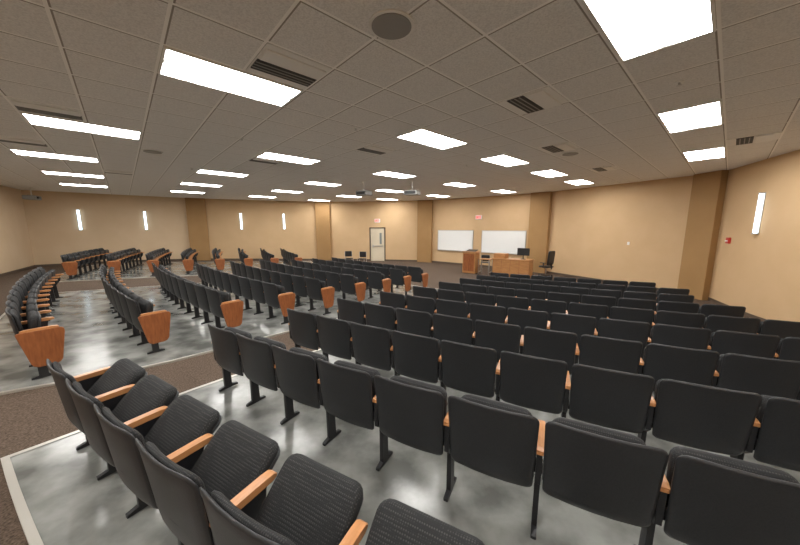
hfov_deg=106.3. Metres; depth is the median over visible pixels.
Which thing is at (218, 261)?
chair
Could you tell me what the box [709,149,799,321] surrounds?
wall
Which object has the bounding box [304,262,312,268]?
chair
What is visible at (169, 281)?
chair
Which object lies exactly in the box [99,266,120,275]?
chair
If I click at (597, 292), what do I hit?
chair
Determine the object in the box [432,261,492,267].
baseboard
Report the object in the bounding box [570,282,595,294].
chair
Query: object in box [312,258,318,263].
chair
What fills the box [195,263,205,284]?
chair
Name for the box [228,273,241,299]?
chair
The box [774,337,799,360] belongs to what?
chair
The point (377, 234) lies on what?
door
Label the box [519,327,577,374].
chair
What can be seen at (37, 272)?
chair
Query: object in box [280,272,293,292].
chair
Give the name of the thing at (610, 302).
chair
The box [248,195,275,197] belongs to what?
ceiling light panel
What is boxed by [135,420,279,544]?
chair
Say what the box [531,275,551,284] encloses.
chair
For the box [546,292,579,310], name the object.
chair
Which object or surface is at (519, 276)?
chair
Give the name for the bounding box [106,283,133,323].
chair
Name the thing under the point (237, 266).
chair
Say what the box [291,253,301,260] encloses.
chair
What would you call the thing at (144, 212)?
wall sconce
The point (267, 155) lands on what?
ceiling light panel
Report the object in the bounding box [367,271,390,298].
chair
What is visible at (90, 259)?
chair
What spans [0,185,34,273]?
wall
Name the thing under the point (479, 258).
side table
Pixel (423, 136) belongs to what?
ceiling light panel
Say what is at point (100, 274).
chair
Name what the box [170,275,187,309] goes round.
chair
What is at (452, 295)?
chair
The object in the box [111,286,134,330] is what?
chair
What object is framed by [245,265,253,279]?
chair
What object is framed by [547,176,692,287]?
wall
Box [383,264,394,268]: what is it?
chair
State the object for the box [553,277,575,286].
chair
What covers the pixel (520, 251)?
computer monitor
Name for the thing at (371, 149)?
ceiling vent
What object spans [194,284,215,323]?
chair
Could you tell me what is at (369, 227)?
trim
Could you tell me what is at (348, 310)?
chair
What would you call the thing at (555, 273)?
baseboard
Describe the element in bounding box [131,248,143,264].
chair
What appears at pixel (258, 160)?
ceiling vent
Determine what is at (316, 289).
chair
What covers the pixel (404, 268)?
chair
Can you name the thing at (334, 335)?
chair
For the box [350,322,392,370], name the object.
chair
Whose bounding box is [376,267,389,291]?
chair
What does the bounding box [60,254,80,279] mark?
chair
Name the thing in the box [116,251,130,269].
chair
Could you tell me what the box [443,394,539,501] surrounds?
chair
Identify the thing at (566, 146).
ceiling vent
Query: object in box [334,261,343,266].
chair
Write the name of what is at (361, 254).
chair
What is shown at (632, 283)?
chair
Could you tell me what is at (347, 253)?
chair
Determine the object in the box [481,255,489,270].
chair
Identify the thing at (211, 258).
baseboard
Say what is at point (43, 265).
baseboard
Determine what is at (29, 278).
chair
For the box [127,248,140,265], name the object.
chair
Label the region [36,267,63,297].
chair
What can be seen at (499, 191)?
ceiling light panel
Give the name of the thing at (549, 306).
chair
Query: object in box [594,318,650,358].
chair
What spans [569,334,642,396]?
chair
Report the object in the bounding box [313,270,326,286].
chair
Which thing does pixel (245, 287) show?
chair
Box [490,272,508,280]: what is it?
chair
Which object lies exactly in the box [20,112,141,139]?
ceiling light panel
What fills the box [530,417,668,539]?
chair
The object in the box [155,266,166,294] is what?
chair
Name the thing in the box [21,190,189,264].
wall
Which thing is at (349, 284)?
chair
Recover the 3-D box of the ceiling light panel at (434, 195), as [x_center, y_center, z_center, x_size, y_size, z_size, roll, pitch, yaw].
[2.084,-4.163,16.319,1.350,0.018,0.660,-8,12,-42]
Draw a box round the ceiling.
[0,0,799,201]
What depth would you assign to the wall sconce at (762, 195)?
7.48 m
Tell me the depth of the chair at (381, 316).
4.48 m
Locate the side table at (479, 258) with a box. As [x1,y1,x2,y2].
[478,258,492,274]
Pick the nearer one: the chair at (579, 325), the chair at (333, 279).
the chair at (579, 325)
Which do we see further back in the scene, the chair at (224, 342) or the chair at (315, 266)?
the chair at (315, 266)
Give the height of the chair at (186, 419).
0.870 m
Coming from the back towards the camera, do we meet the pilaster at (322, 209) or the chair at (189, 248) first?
the pilaster at (322, 209)
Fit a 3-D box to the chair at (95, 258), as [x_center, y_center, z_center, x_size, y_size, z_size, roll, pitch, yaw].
[-13.247,-0.511,12.879,0.372,0.870,0.622,-4,10,-23]
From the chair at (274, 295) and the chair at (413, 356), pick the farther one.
the chair at (274, 295)
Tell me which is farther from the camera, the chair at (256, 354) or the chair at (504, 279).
the chair at (504, 279)
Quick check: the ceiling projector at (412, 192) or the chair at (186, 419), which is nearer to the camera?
the chair at (186, 419)
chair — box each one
[5,300,50,320]
[5,307,64,379]
[7,294,49,313]
[9,289,48,306]
[12,285,49,303]
[15,281,50,320]
[19,277,52,315]
[23,274,54,310]
[27,272,57,306]
[32,269,59,301]
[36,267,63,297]
[46,358,147,449]
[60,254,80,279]
[65,374,178,480]
[66,253,84,274]
[71,252,89,272]
[77,251,94,271]
[82,250,99,269]
[88,249,104,266]
[93,249,108,266]
[93,394,221,518]
[98,248,111,265]
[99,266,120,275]
[99,268,120,278]
[99,271,121,303]
[99,273,122,308]
[100,264,120,273]
[101,276,125,312]
[103,279,128,318]
[105,254,121,274]
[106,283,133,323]
[109,253,124,273]
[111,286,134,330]
[112,252,127,271]
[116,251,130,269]
[117,290,142,337]
[120,250,133,268]
[124,249,136,266]
[125,296,170,353]
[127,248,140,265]
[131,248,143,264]
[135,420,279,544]
[145,254,158,275]
[151,251,163,264]
[152,262,167,288]
[153,264,168,290]
[154,250,165,267]
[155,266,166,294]
[156,249,167,265]
[157,268,170,297]
[159,248,169,264]
[160,270,175,300]
[161,248,172,263]
[165,273,180,304]
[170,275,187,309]
[176,277,194,313]
[181,253,193,274]
[184,280,204,318]
[189,248,197,262]
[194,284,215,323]
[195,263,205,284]
[198,264,210,286]
[199,453,363,544]
[202,265,214,287]
[205,287,243,328]
[207,267,219,289]
[207,324,251,391]
[212,253,224,270]
[213,269,225,290]
[220,271,232,300]
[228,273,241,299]
[230,261,235,274]
[234,262,241,276]
[236,333,285,406]
[238,276,252,309]
[239,263,246,277]
[241,253,252,266]
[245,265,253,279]
[249,278,264,314]
[252,267,261,281]
[259,259,265,269]
[260,268,270,282]
[262,281,294,323]
[264,260,271,270]
[267,253,278,263]
[269,270,280,285]
[270,262,277,271]
[271,345,327,424]
[277,263,285,273]
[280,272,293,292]
[284,265,293,274]
[286,251,290,265]
[287,308,321,349]
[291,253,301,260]
[291,259,297,266]
[291,275,306,306]
[293,266,303,276]
[297,260,304,268]
[303,268,313,277]
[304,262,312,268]
[305,277,334,314]
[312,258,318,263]
[312,263,320,270]
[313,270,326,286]
[316,315,351,361]
[316,358,380,445]
[319,259,326,264]
[321,264,330,271]
[326,260,334,265]
[326,271,339,291]
[330,266,341,273]
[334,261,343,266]
[337,298,364,324]
[339,273,365,301]
[339,498,484,544]
[341,267,353,275]
[343,263,353,269]
[345,251,352,258]
[345,259,353,264]
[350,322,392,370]
[353,264,363,269]
[354,260,362,264]
[354,269,367,295]
[358,252,366,261]
[363,261,372,265]
[364,265,375,288]
[364,302,396,330]
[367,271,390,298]
[372,263,383,267]
[373,375,446,470]
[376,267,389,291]
[379,291,406,308]
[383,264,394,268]
[389,268,410,295]
[390,330,440,382]
[395,265,407,287]
[395,308,432,336]
[405,295,435,314]
[408,266,427,289]
[412,286,437,300]
[431,313,472,344]
[434,299,468,317]
[437,289,464,301]
[438,340,496,404]
[439,281,461,290]
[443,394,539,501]
[459,278,480,285]
[462,284,486,300]
[465,292,494,313]
[467,303,505,332]
[472,320,520,361]
[476,275,495,285]
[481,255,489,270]
[482,280,504,293]
[488,286,514,305]
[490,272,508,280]
[495,295,528,318]
[495,351,567,413]
[497,277,518,287]
[505,308,547,338]
[506,282,530,296]
[510,274,529,282]
[516,289,545,307]
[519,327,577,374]
[520,278,542,289]
[528,299,566,329]
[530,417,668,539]
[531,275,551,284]
[532,284,558,298]
[538,251,554,276]
[544,280,568,292]
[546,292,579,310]
[547,312,595,350]
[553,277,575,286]
[560,286,588,302]
[561,364,654,432]
[566,302,608,335]
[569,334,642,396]
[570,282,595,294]
[577,278,600,288]
[579,295,616,318]
[591,289,621,305]
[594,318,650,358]
[597,284,625,297]
[602,280,627,290]
[607,306,654,336]
[618,298,656,310]
[623,291,656,300]
[626,286,656,292]
[628,281,655,286]
[633,446,799,544]
[637,343,719,391]
[638,379,761,455]
[642,324,711,359]
[649,310,704,337]
[653,301,699,322]
[655,293,693,311]
[656,287,689,298]
[698,304,745,317]
[702,315,760,333]
[707,330,779,358]
[711,353,799,399]
[730,395,799,471]
[757,319,799,338]
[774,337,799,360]
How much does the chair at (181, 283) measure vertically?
0.870 m
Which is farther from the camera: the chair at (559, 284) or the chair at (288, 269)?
the chair at (288, 269)
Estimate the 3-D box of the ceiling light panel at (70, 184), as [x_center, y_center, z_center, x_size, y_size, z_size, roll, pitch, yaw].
[-12.752,-3.521,12.132,1.350,0.018,0.660,-8,12,-42]
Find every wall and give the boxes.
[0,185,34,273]
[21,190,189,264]
[205,199,316,258]
[330,201,416,259]
[432,194,530,265]
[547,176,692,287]
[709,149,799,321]
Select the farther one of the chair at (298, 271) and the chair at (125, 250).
the chair at (125, 250)
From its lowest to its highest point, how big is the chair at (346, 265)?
0.870 m
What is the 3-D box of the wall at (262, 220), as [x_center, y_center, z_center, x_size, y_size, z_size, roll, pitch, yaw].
[-8.746,-2.564,19.518,7.403,4.150,0.120,-3,9,-20]
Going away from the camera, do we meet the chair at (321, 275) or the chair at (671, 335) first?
the chair at (671, 335)
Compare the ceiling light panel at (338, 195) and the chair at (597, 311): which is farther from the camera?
the ceiling light panel at (338, 195)
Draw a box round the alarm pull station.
[725,237,730,243]
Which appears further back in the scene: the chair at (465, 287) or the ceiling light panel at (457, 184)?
the ceiling light panel at (457, 184)
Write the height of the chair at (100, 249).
0.870 m
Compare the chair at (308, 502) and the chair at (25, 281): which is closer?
the chair at (308, 502)
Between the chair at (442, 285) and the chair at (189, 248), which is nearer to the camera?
the chair at (442, 285)
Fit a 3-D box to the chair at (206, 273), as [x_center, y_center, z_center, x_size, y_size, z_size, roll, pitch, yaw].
[-5.686,0.217,9.052,0.372,0.870,0.622,-7,11,-38]
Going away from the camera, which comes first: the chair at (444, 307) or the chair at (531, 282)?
the chair at (444, 307)
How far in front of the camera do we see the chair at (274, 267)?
10.45 m
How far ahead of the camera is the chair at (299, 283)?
7.45 m
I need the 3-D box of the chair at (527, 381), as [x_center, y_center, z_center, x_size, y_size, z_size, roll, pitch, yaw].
[1.202,1.130,2.820,0.622,0.870,0.372,6,10,33]
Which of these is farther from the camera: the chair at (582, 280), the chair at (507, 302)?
the chair at (582, 280)
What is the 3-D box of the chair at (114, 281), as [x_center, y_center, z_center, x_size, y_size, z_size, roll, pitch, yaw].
[-6.254,0.506,6.591,0.372,0.870,0.622,-7,11,-40]
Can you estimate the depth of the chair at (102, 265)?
8.58 m
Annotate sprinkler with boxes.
[675,80,683,86]
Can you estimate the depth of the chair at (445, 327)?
3.92 m
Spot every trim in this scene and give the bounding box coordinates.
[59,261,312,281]
[369,227,385,260]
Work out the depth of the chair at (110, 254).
12.18 m
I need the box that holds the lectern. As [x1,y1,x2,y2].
[462,249,480,273]
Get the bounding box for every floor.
[0,260,748,544]
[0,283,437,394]
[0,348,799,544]
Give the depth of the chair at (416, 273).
10.28 m
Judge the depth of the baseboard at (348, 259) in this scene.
20.23 m
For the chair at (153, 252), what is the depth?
13.77 m
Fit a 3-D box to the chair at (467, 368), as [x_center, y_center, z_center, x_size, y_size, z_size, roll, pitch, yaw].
[0.694,1.090,3.079,0.622,0.870,0.372,6,11,34]
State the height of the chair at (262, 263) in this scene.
0.870 m
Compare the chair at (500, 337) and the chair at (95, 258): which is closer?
the chair at (500, 337)
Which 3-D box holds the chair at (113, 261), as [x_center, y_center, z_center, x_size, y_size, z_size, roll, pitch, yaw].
[-11.031,-0.278,11.619,0.436,0.870,0.642,-6,11,-34]
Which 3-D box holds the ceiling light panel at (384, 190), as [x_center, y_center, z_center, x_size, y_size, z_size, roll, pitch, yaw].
[-0.460,-3.810,14.015,1.350,0.018,0.660,-8,12,-42]
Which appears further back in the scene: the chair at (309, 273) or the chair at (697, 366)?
the chair at (309, 273)
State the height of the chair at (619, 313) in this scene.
0.870 m
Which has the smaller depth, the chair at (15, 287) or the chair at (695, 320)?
the chair at (695, 320)
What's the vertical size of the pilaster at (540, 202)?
3.969 m
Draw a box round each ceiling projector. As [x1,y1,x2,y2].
[22,187,41,199]
[356,182,372,195]
[404,181,420,195]
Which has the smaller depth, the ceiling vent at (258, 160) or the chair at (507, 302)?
the chair at (507, 302)
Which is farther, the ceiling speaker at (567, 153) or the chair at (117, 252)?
the chair at (117, 252)
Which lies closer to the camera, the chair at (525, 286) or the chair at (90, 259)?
the chair at (525, 286)
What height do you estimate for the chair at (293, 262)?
0.870 m
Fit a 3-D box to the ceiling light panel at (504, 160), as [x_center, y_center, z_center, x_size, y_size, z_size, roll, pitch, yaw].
[2.675,-2.827,7.604,1.350,0.018,0.660,-8,12,-42]
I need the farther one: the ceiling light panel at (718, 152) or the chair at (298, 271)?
the chair at (298, 271)
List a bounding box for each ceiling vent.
[0,135,48,147]
[7,97,84,121]
[103,170,132,174]
[246,43,331,89]
[248,157,281,164]
[354,144,395,154]
[498,86,568,114]
[536,142,579,152]
[588,166,619,171]
[727,132,781,145]
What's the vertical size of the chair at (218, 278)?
0.870 m
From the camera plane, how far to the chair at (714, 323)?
4.13 m
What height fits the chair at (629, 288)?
0.870 m
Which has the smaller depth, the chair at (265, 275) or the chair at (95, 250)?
the chair at (265, 275)
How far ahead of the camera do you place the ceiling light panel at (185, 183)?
11.86 m
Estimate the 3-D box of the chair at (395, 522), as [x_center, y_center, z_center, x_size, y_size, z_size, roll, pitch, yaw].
[0.015,1.308,1.088,0.586,0.870,0.508,4,10,27]
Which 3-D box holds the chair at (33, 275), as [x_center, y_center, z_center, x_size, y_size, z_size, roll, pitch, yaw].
[-8.206,0.412,6.913,0.372,0.870,0.622,-7,11,-37]
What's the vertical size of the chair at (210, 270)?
0.870 m
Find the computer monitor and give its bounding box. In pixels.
[517,248,529,258]
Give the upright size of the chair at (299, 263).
0.870 m
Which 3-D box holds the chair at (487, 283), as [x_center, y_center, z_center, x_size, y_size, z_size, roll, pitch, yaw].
[2.304,0.604,7.474,0.622,0.870,0.372,6,11,36]
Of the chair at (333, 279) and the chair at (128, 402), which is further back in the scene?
the chair at (333, 279)
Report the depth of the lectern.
14.78 m
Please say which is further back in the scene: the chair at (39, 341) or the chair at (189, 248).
the chair at (189, 248)
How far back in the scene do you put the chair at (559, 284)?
7.45 m
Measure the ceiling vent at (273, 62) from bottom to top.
0.025 m
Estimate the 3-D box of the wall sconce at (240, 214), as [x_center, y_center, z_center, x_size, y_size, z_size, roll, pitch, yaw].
[-9.982,-3.214,18.846,0.130,1.030,0.090,-3,9,-20]
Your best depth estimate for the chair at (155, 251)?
14.43 m
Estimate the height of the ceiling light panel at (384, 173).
0.018 m
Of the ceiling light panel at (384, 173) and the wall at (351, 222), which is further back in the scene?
the wall at (351, 222)
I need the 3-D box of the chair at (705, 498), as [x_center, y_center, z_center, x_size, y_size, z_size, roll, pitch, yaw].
[1.625,1.287,1.535,0.622,0.870,0.372,5,10,31]
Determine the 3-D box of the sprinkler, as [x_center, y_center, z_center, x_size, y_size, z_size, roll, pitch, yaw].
[3.230,-2.182,3.469,0.080,0.038,0.080,0,9,0]
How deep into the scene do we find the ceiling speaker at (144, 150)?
6.60 m
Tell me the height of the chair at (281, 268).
0.870 m
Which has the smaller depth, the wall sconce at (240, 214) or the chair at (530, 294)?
the chair at (530, 294)
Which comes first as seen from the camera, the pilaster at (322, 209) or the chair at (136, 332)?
the chair at (136, 332)
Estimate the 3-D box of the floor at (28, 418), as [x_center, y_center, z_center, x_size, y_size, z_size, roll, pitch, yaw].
[-1.240,0.666,9.512,20.489,0.400,27.487,-6,11,-35]
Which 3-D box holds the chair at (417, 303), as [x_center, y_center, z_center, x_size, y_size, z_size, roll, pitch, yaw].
[0.390,0.815,5.365,0.622,0.870,0.372,7,11,37]
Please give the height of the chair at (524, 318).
0.870 m
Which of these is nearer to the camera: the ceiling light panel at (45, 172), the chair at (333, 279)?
the chair at (333, 279)
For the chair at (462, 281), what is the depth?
7.54 m
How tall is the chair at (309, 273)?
0.870 m
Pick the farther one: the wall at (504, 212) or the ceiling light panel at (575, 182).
the wall at (504, 212)
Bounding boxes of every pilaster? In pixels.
[185,198,210,260]
[315,201,331,259]
[417,200,432,262]
[527,191,552,273]
[677,170,728,299]
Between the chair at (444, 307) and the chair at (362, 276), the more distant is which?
the chair at (362, 276)
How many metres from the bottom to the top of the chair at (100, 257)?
0.870 m
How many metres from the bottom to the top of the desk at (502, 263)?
1.040 m
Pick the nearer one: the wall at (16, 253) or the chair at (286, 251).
the wall at (16, 253)
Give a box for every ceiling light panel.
[9,148,98,162]
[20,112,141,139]
[40,170,104,177]
[59,183,107,187]
[158,46,302,106]
[170,190,205,193]
[180,182,222,186]
[196,169,248,176]
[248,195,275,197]
[256,151,320,164]
[271,190,301,192]
[304,181,342,186]
[338,195,361,197]
[372,171,415,178]
[374,189,403,192]
[396,128,467,149]
[425,194,450,196]
[443,182,475,186]
[479,154,529,166]
[491,190,514,192]
[530,169,567,177]
[563,179,593,184]
[580,0,716,61]
[656,99,723,132]
[682,146,725,160]
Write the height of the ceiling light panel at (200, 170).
0.018 m
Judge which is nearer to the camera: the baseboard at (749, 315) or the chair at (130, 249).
the baseboard at (749, 315)
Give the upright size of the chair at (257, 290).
0.870 m
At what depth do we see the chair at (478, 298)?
5.57 m
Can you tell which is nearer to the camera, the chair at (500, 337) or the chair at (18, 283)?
the chair at (500, 337)
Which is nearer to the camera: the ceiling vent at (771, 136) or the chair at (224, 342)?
the chair at (224, 342)
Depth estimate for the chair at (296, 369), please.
2.68 m
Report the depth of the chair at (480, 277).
8.26 m
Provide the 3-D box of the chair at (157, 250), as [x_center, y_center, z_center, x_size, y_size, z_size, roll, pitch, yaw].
[-11.633,-0.702,14.688,0.372,0.870,0.622,-4,9,-22]
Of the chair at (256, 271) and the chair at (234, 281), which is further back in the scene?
the chair at (256, 271)
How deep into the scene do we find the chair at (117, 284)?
6.04 m
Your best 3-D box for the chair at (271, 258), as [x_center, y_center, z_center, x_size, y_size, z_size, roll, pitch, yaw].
[-6.315,-0.549,14.905,0.436,0.870,0.642,-6,11,-34]
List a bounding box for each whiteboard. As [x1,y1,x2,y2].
[438,230,473,250]
[481,230,526,254]
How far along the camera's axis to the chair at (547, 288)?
6.73 m
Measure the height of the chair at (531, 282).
0.870 m
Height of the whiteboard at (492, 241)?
1.265 m
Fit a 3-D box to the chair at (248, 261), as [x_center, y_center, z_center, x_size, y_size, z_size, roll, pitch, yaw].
[-7.258,-0.495,14.248,0.436,0.870,0.642,-6,11,-34]
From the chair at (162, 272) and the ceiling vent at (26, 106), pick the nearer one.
the ceiling vent at (26, 106)
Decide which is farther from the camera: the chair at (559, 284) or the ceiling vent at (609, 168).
the ceiling vent at (609, 168)
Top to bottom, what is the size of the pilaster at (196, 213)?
3.726 m
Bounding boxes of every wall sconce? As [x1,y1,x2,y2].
[76,209,82,229]
[143,211,147,229]
[239,213,242,229]
[283,214,284,228]
[751,192,766,233]
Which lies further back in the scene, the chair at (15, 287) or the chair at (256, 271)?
the chair at (256, 271)
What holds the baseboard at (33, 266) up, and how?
attached to the wall at (16, 253)
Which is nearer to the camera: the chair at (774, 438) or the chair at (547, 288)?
the chair at (774, 438)
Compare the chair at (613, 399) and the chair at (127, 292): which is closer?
the chair at (613, 399)
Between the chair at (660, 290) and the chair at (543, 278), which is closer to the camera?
the chair at (660, 290)
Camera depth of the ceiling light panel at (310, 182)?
11.58 m
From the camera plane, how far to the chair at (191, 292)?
6.16 m
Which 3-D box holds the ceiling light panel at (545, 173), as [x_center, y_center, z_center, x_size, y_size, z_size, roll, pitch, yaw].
[4.710,-3.109,9.447,1.350,0.018,0.660,-8,12,-42]
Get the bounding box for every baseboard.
[0,265,34,276]
[35,259,181,266]
[211,258,311,259]
[348,259,416,260]
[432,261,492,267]
[547,271,658,289]
[708,297,766,321]
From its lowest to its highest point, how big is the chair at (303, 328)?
0.870 m
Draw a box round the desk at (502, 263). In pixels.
[492,253,533,277]
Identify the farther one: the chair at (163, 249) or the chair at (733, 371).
the chair at (163, 249)
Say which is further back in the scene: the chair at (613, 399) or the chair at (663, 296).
the chair at (663, 296)
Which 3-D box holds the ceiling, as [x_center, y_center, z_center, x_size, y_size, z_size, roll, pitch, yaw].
[-1.240,-3.090,8.936,20.489,0.100,27.487,-6,11,-35]
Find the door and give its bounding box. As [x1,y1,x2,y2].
[370,228,383,260]
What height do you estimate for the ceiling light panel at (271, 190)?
0.018 m
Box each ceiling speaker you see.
[141,149,162,153]
[369,9,413,40]
[561,152,579,155]
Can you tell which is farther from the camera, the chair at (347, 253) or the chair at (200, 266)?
the chair at (347, 253)
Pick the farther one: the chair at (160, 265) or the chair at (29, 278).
the chair at (160, 265)
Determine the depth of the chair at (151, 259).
12.03 m
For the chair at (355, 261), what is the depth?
12.05 m
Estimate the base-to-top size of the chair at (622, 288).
0.870 m
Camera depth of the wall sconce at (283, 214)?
19.68 m
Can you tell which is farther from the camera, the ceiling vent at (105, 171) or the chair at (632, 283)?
the ceiling vent at (105, 171)
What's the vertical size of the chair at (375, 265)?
0.870 m
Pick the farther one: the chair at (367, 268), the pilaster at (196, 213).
the pilaster at (196, 213)
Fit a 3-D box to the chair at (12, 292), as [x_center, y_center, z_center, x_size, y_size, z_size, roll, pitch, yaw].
[-6.117,0.707,4.985,0.372,0.870,0.622,-8,12,-42]
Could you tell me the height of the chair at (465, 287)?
0.870 m
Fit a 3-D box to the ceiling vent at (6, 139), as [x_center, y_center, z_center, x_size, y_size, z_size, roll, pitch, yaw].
[-7.413,-2.557,5.868,0.660,0.025,0.660,-8,12,-42]
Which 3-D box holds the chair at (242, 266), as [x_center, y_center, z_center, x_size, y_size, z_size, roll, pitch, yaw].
[-5.017,0.135,9.866,0.372,0.870,0.622,-7,11,-37]
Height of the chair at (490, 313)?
0.870 m
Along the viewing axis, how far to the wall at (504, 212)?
17.19 m
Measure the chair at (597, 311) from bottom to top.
0.870 m
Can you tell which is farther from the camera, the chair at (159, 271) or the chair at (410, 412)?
the chair at (159, 271)
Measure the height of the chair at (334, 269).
0.870 m
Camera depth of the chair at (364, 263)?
11.67 m
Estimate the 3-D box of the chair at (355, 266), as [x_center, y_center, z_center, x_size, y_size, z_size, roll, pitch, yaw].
[-1.401,0.127,10.734,0.372,0.870,0.622,-8,12,-42]
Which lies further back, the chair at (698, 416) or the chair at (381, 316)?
the chair at (381, 316)
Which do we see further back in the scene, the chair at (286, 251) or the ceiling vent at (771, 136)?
the chair at (286, 251)
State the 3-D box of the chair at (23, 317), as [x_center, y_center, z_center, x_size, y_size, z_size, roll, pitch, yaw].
[-5.233,0.818,4.267,0.372,0.870,0.622,-9,12,-44]
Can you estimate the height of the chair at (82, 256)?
0.870 m
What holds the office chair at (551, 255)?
on the floor at (28, 418)
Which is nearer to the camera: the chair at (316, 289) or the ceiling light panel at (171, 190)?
the chair at (316, 289)
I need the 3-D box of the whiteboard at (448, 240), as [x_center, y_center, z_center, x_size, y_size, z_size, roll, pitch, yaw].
[3.314,-1.941,18.247,2.419,1.265,0.090,7,11,39]
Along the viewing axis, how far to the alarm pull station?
8.60 m
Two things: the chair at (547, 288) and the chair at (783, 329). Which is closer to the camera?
the chair at (783, 329)
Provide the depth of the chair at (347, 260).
12.43 m
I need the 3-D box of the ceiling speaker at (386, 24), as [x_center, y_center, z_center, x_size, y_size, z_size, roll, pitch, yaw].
[-0.070,-2.042,2.489,0.380,0.018,0.380,0,9,0]
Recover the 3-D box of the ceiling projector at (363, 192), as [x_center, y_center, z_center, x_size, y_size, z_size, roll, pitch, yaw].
[-1.339,-3.142,11.269,0.520,0.505,0.443,6,11,35]
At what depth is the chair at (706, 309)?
4.87 m
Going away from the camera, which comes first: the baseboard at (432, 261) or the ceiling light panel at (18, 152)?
the ceiling light panel at (18, 152)
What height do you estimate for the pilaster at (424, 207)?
3.969 m
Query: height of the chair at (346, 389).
0.870 m
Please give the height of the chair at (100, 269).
0.870 m
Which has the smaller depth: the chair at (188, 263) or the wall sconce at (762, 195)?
the wall sconce at (762, 195)
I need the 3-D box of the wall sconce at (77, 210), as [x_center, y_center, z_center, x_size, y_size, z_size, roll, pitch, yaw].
[-15.963,-2.614,14.932,0.130,1.030,0.090,-7,11,-39]
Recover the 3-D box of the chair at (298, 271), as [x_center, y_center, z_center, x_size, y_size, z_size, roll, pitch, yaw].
[-3.113,0.232,9.512,0.372,0.870,0.622,-8,12,-41]
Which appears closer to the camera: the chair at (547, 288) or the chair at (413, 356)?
the chair at (413, 356)
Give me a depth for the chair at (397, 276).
9.51 m
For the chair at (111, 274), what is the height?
0.870 m
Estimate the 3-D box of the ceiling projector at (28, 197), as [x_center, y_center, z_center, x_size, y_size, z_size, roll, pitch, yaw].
[-15.884,-3.399,12.944,0.443,0.505,0.520,-5,10,-30]
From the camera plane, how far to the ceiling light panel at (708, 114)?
4.55 m
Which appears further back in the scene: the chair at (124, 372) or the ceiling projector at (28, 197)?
the ceiling projector at (28, 197)
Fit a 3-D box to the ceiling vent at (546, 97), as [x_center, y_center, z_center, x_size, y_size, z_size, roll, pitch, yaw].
[1.785,-2.274,4.023,0.660,0.025,0.660,-8,12,-42]
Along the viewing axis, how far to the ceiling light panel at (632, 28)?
2.44 m
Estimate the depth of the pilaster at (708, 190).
9.43 m
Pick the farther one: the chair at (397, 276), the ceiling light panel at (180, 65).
the chair at (397, 276)

